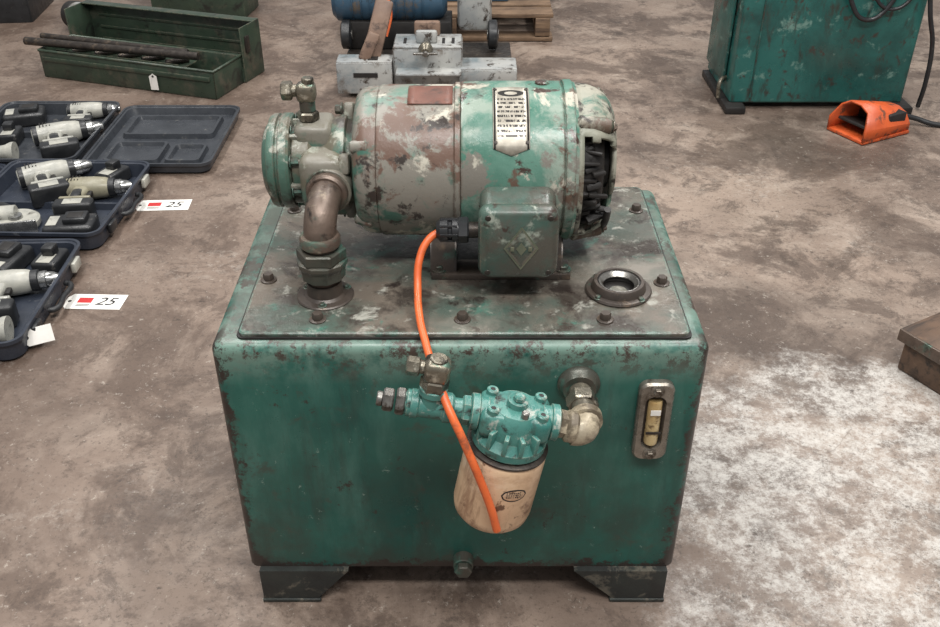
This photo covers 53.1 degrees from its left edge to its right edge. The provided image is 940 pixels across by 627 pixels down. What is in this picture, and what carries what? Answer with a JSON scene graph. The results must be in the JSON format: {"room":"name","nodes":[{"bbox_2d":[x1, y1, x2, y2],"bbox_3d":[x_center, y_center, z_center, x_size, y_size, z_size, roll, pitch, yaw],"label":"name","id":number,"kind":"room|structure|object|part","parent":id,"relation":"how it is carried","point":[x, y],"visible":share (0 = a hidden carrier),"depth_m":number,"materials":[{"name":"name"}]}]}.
{"room":"machinery auction warehouse","nodes":[
{"label":"machinery auction warehouse","id":0,"kind":"room"},
{"bbox_2d":[0,0,939,626],"bbox_3d":[0.000,-1.124,4.270,18.000,0.001,18.000,0,33,0],"label":"floor","id":1,"kind":"structure","parent":0,"point":[804,250],"depth_m":2.33,"materials":[{"name":"concrete"}]},
{"bbox_2d":[0,0,53,22],"bbox_3d":[-2.520,-1.677,4.923,0.512,0.200,0.412,-3,34,-5],"label":"crate","id":2,"kind":"object","parent":1,"relation":"on","point":[11,11],"visible":1,"depth_m":4.80,"materials":[{"name":"black plastic"}]},
{"bbox_2d":[0,238,81,359],"bbox_3d":[-1.595,-0.038,2.569,1.024,0.066,0.540,-1,34,-2],"label":"tool case","id":3,"kind":"object","parent":1,"relation":"on","point":[34,307],"visible":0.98,"depth_m":2.56,"materials":[{"name":"blue plastic"}]},
{"bbox_2d":[0,316,13,341],"bbox_3d":[-1.286,0.050,2.401,0.207,0.072,0.072,-5,34,-7],"label":"flashlight","id":4,"kind":"object","parent":3,"relation":"in","point":[6,324],"visible":0.88,"depth_m":2.40,"materials":[{"name":"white plastic"}]},
{"bbox_2d":[0,241,34,269],"bbox_3d":[-1.345,-0.155,2.717,0.100,0.069,0.150,5,34,8],"label":"charger","id":5,"kind":"object","parent":3,"relation":"in","point":[13,255],"visible":0.87,"depth_m":2.71,"materials":[{"name":"black plastic"}]},
{"bbox_2d":[0,241,21,257],"bbox_3d":[-1.342,-0.186,2.720,0.060,0.020,0.070,5,34,8],"label":"socket","id":6,"kind":"object","parent":5,"relation":"attached to","point":[8,249],"depth_m":2.71,"materials":[{"name":"black plastic"}]},
{"bbox_2d":[0,269,60,326],"bbox_3d":[-1.241,-0.048,2.548,0.231,0.074,0.219,-7,34,-10],"label":"cordless drill","id":7,"kind":"object","parent":3,"relation":"in","point":[13,282],"visible":0.98,"depth_m":2.58,"materials":[{"name":"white plastic"}]},
{"bbox_2d":[31,242,69,272],"bbox_3d":[-1.215,-0.160,2.719,0.075,0.075,0.100,2,34,3],"label":"battery","id":8,"kind":"object","parent":3,"relation":"in","point":[51,257],"visible":0.8,"depth_m":2.70,"materials":[{"name":"black plastic"}]},
{"bbox_3d":[-1.214,-0.185,2.715,0.036,0.030,0.040,2,34,3],"label":"post","id":9,"kind":"part","parent":8,"relation":"part of","materials":[{"name":"black plastic"}]},
{"bbox_3d":[-1.120,-0.047,2.583,0.035,0.016,0.155,-1,34,-2],"label":"carry handle","id":10,"kind":"part","parent":3,"relation":"part of","materials":[{"name":"black plastic"}]},
{"bbox_2d":[60,1,79,25],"bbox_3d":[-1.736,-1.418,4.575,0.638,0.157,0.144,17,37,24],"label":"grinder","id":11,"kind":"object","parent":1,"relation":"on","point":[67,4],"visible":0.12,"depth_m":4.64,"materials":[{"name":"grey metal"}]},
{"bbox_2d":[0,159,149,248],"bbox_3d":[-1.585,-0.364,3.062,1.024,0.066,0.530,1,34,2],"label":"tool case","id":12,"kind":"object","parent":1,"relation":"on","point":[110,210],"visible":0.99,"depth_m":3.06,"materials":[{"name":"blue plastic"}]},
{"bbox_2d":[0,202,40,231],"bbox_3d":[-1.485,-0.301,2.939,0.265,0.062,0.189,-8,34,-12],"label":"saw","id":13,"kind":"object","parent":12,"relation":"in","point":[12,219],"visible":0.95,"depth_m":2.92,"materials":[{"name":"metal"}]},
{"bbox_2d":[16,159,92,208],"bbox_3d":[-1.377,-0.448,3.149,0.241,0.077,0.229,-16,37,-23],"label":"cordless drill","id":14,"kind":"object","parent":12,"relation":"in","point":[46,181],"visible":0.95,"depth_m":3.14,"materials":[{"name":"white plastic"}]},
{"bbox_2d":[42,210,99,232],"bbox_3d":[-1.230,-0.274,2.896,0.150,0.069,0.100,-3,34,-5],"label":"charger","id":15,"kind":"object","parent":12,"relation":"in","point":[71,221],"visible":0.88,"depth_m":2.86,"materials":[{"name":"black plastic"}]},
{"bbox_2d":[62,210,89,224],"bbox_3d":[-1.210,-0.294,2.885,0.070,0.020,0.060,-3,34,-5],"label":"socket","id":16,"kind":"object","parent":15,"relation":"attached to","point":[70,217],"depth_m":2.87,"materials":[{"name":"black plastic"}]},
{"bbox_2d":[52,175,131,214],"bbox_3d":[-1.223,-0.377,3.045,0.231,0.074,0.219,-3,34,-5],"label":"cordless drill","id":17,"kind":"object","parent":12,"relation":"in","point":[82,192],"visible":0.81,"depth_m":3.07,"materials":[{"name":"beige plastic"}]},
{"bbox_2d":[95,158,130,179],"bbox_3d":[-1.220,-0.483,3.207,0.075,0.075,0.100,12,35,18],"label":"battery","id":18,"kind":"object","parent":12,"relation":"in","point":[113,169],"visible":0.82,"depth_m":3.19,"materials":[{"name":"black plastic"}]},
{"bbox_3d":[-1.216,-0.507,3.202,0.036,0.030,0.040,12,35,18],"label":"post","id":19,"kind":"part","parent":18,"relation":"part of","materials":[{"name":"black plastic"}]},
{"bbox_3d":[-1.090,-0.355,3.047,0.035,0.016,0.155,1,34,2],"label":"carry handle","id":20,"kind":"part","parent":12,"relation":"part of","materials":[{"name":"black plastic"}]},
{"bbox_2d":[63,294,128,309],"bbox_3d":[-1.045,-0.033,2.618,0.165,0.002,0.075,1,34,2],"label":"price tag","id":21,"kind":"object","parent":1,"relation":"on","point":[76,301],"visible":1,"depth_m":2.62,"materials":[{"name":"paper"}]},
{"bbox_2d":[0,101,239,172],"bbox_3d":[-1.390,-0.664,3.519,0.964,0.062,0.560,0,34,0],"label":"tool case","id":22,"kind":"object","parent":1,"relation":"on","point":[171,138],"visible":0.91,"depth_m":3.54,"materials":[{"name":"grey plastic"}]},
{"bbox_2d":[0,142,18,157],"bbox_3d":[-1.721,-0.570,3.337,0.207,0.072,0.072,-3,34,-5],"label":"flashlight","id":23,"kind":"object","parent":22,"relation":"in","point":[9,150],"visible":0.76,"depth_m":3.32,"materials":[{"name":"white plastic"}]},
{"bbox_2d":[0,121,24,145],"bbox_3d":[-1.710,-0.671,3.490,0.075,0.075,0.100,-4,34,-6],"label":"battery","id":24,"kind":"object","parent":22,"relation":"in","point":[9,132],"visible":0.93,"depth_m":3.47,"materials":[{"name":"black plastic"}]},
{"bbox_3d":[-1.711,-0.695,3.486,0.036,0.030,0.040,-4,34,-6],"label":"post","id":25,"kind":"part","parent":24,"relation":"part of","materials":[{"name":"black plastic"}]},
{"bbox_2d":[2,103,46,126],"bbox_3d":[-1.730,-0.773,3.651,0.150,0.069,0.100,-10,35,-14],"label":"charger","id":26,"kind":"object","parent":22,"relation":"in","point":[29,114],"visible":0.91,"depth_m":3.62,"materials":[{"name":"black plastic"}]},
{"bbox_2d":[18,103,38,112],"bbox_3d":[-1.711,-0.796,3.643,0.070,0.020,0.060,-10,35,-14],"label":"socket","id":27,"kind":"object","parent":26,"relation":"attached to","point":[29,107],"depth_m":3.63,"materials":[{"name":"black plastic"}]},
{"bbox_2d":[31,120,103,157],"bbox_3d":[-1.459,-0.636,3.431,0.251,0.080,0.238,-14,36,-20],"label":"cordless drill","id":28,"kind":"object","parent":22,"relation":"in","point":[56,139],"visible":0.95,"depth_m":3.42,"materials":[{"name":"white plastic"}]},
{"bbox_2d":[63,101,120,121],"bbox_3d":[-1.466,-0.764,3.640,0.201,0.064,0.190,-4,34,-7],"label":"cordless drill","id":29,"kind":"object","parent":22,"relation":"in","point":[79,111],"visible":0.8,"depth_m":3.66,"materials":[{"name":"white plastic"}]},
{"bbox_2d":[37,0,264,98],"bbox_3d":[-1.399,-1.163,4.110,0.901,0.236,0.392,11,35,16],"label":"toolbox","id":30,"kind":"object","parent":1,"relation":"on","point":[229,47],"visible":0.84,"depth_m":4.10,"materials":[{"name":"metal"}]},
{"bbox_2d":[23,37,199,60],"bbox_3d":[-1.540,-1.135,4.023,0.822,0.041,0.034,7,34,11],"label":"bar","id":31,"kind":"object","parent":30,"relation":"in","point":[155,52],"visible":1,"depth_m":4.01,"materials":[{"name":"brown metal"}]},
{"bbox_2d":[40,33,188,50],"bbox_3d":[-1.550,-1.171,4.083,0.731,0.035,0.028,9,35,14],"label":"bar","id":32,"kind":"object","parent":30,"relation":"in","point":[42,35],"visible":0.57,"depth_m":4.09,"materials":[{"name":"brown metal"}]},
{"bbox_2d":[56,49,196,66],"bbox_3d":[-1.496,-1.123,4.090,0.632,0.030,0.336,0,33,0],"label":"tray","id":33,"kind":"object","parent":30,"relation":"on","point":[64,57],"depth_m":4.03,"materials":[{"name":"green metal"}]},
{"bbox_2d":[149,74,158,89],"bbox_3d":[-1.330,-0.974,3.952,0.034,0.070,0.002,5,34,7],"label":"price tag","id":34,"kind":"object","parent":30,"relation":"attached to","point":[153,79],"visible":1,"depth_m":3.95,"materials":[{"name":"paper"}]},
{"bbox_3d":[-1.340,-1.264,4.263,0.890,0.235,0.006,11,35,16],"label":"panel","id":35,"kind":"part","parent":30,"relation":"part of","materials":[{"name":"green metal"}]},
{"bbox_2d":[136,199,191,210],"bbox_3d":[-1.014,-0.359,3.110,0.175,0.002,0.075,-2,34,-2],"label":"price tag","id":36,"kind":"object","parent":1,"relation":"on","point":[145,205],"visible":1,"depth_m":3.11,"materials":[{"name":"paper"}]},
{"bbox_2d":[151,0,258,16],"bbox_3d":[-1.400,-1.744,4.911,0.510,0.323,0.257,3,34,5],"label":"toolbox","id":37,"kind":"object","parent":1,"relation":"on","point":[244,8],"visible":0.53,"depth_m":4.87,"materials":[{"name":"metal"}]},
{"bbox_2d":[331,0,516,93],"bbox_3d":[-0.203,-1.212,4.012,0.795,0.430,0.577,0,34,0],"label":"metal-cutting bandsaw","id":38,"kind":"object","parent":1,"relation":"on","point":[386,41],"visible":0.94,"depth_m":3.92,"materials":[{"name":"metal"}]},
{"bbox_3d":[-0.435,-1.054,3.891,0.230,0.008,0.100,0,33,0],"label":"panel","id":39,"kind":"part","parent":38,"relation":"part of","materials":[{"name":"grey metal"}]},
{"bbox_3d":[-0.435,-0.972,3.885,0.230,0.130,0.008,0,33,0],"label":"panel","id":40,"kind":"part","parent":38,"relation":"part of","materials":[{"name":"grey metal"}]},
{"bbox_3d":[-0.380,-1.177,3.887,0.075,0.240,0.030,13,12,-9],"label":"saw arm","id":41,"kind":"part","parent":38,"relation":"part of","materials":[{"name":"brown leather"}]},
{"bbox_3d":[-0.350,-1.381,4.123,0.500,0.192,0.192,0,33,0],"label":"blue motor","id":42,"kind":"part","parent":38,"relation":"part of","materials":[{"name":"paint"}]},
{"bbox_2d":[395,68,461,75],"bbox_3d":[-0.170,-0.994,3.864,0.270,0.010,0.090,0,33,0],"label":"shelf","id":43,"kind":"object","parent":38,"relation":"attached to","point":[398,71],"depth_m":3.85,"materials":[{"name":"grey metal"}]},
{"bbox_2d":[212,76,708,601],"bbox_3d":[-0.015,0.058,1.667,0.778,0.901,0.755,0,34,0],"label":"hydraulic power unit","id":44,"kind":"object","parent":1,"relation":"on","point":[447,335],"visible":1,"depth_m":1.52,"materials":[{"name":"teal paint"}]},
{"bbox_2d":[280,76,319,122],"bbox_3d":[-0.277,-0.350,1.532,0.058,0.072,0.032,0,33,0],"label":"outlet","id":45,"kind":"object","parent":44,"relation":"attached to","point":[305,92],"depth_m":1.52,"materials":[{"name":"silver metal"}]},
{"bbox_3d":[-0.064,-0.353,1.519,0.072,0.011,0.057,0,33,0],"label":"primer plate","id":46,"kind":"part","parent":44,"relation":"part of","materials":[{"name":"pink metal"}]},
{"bbox_3d":[-0.009,-0.108,1.677,0.704,0.011,0.517,0,33,0],"label":"lid plate","id":47,"kind":"part","parent":44,"relation":"part of","materials":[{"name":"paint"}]},
{"bbox_2d":[454,452,544,533],"bbox_3d":[0.043,0.249,1.437,0.122,0.146,0.122,8,33,-6],"label":"canister","id":48,"kind":"object","parent":44,"relation":"on","point":[510,485],"depth_m":1.38,"materials":[{"name":"beige paint"}]},
{"bbox_3d":[0.296,0.173,1.523,0.056,0.158,0.015,0,33,0],"label":"gauge frame","id":49,"kind":"part","parent":44,"relation":"part of","materials":[{"name":"silver metal"}]},
{"bbox_2d":[447,0,553,40],"bbox_3d":[-0.100,-1.633,4.916,1.000,0.128,0.940,0,34,0],"label":"wooden pallet","id":50,"kind":"object","parent":1,"relation":"on","point":[540,11],"visible":0.44,"depth_m":4.56,"materials":[{"name":"brown wood"}]},
{"bbox_2d":[702,0,934,113],"bbox_3d":[1.417,-1.338,3.708,0.824,0.974,0.480,0,34,0],"label":"base cabinet","id":51,"kind":"object","parent":1,"relation":"on","point":[759,50],"visible":0.98,"depth_m":3.71,"materials":[{"name":"teal metal"}]},
{"bbox_2d":[827,100,939,144],"bbox_3d":[1.858,-0.788,3.641,0.950,0.136,0.248,-5,34,-8],"label":"switch","id":52,"kind":"object","parent":1,"relation":"on","point":[862,122],"visible":1,"depth_m":3.57,"materials":[{"name":"orange paint"}]},
{"bbox_3d":[2.002,-0.743,3.647,0.685,0.053,0.047,2,34,4],"label":"cord","id":53,"kind":"part","parent":52,"relation":"part of","materials":[{"name":"black plastic"}]},
{"bbox_2d":[897,312,939,393],"bbox_3d":[1.332,0.111,2.297,0.436,0.116,0.360,-18,37,-25],"label":"timber skid","id":54,"kind":"object","parent":1,"relation":"on","point":[920,356],"visible":1,"depth_m":2.29,"materials":[{"name":"brown wood"}]}
]}

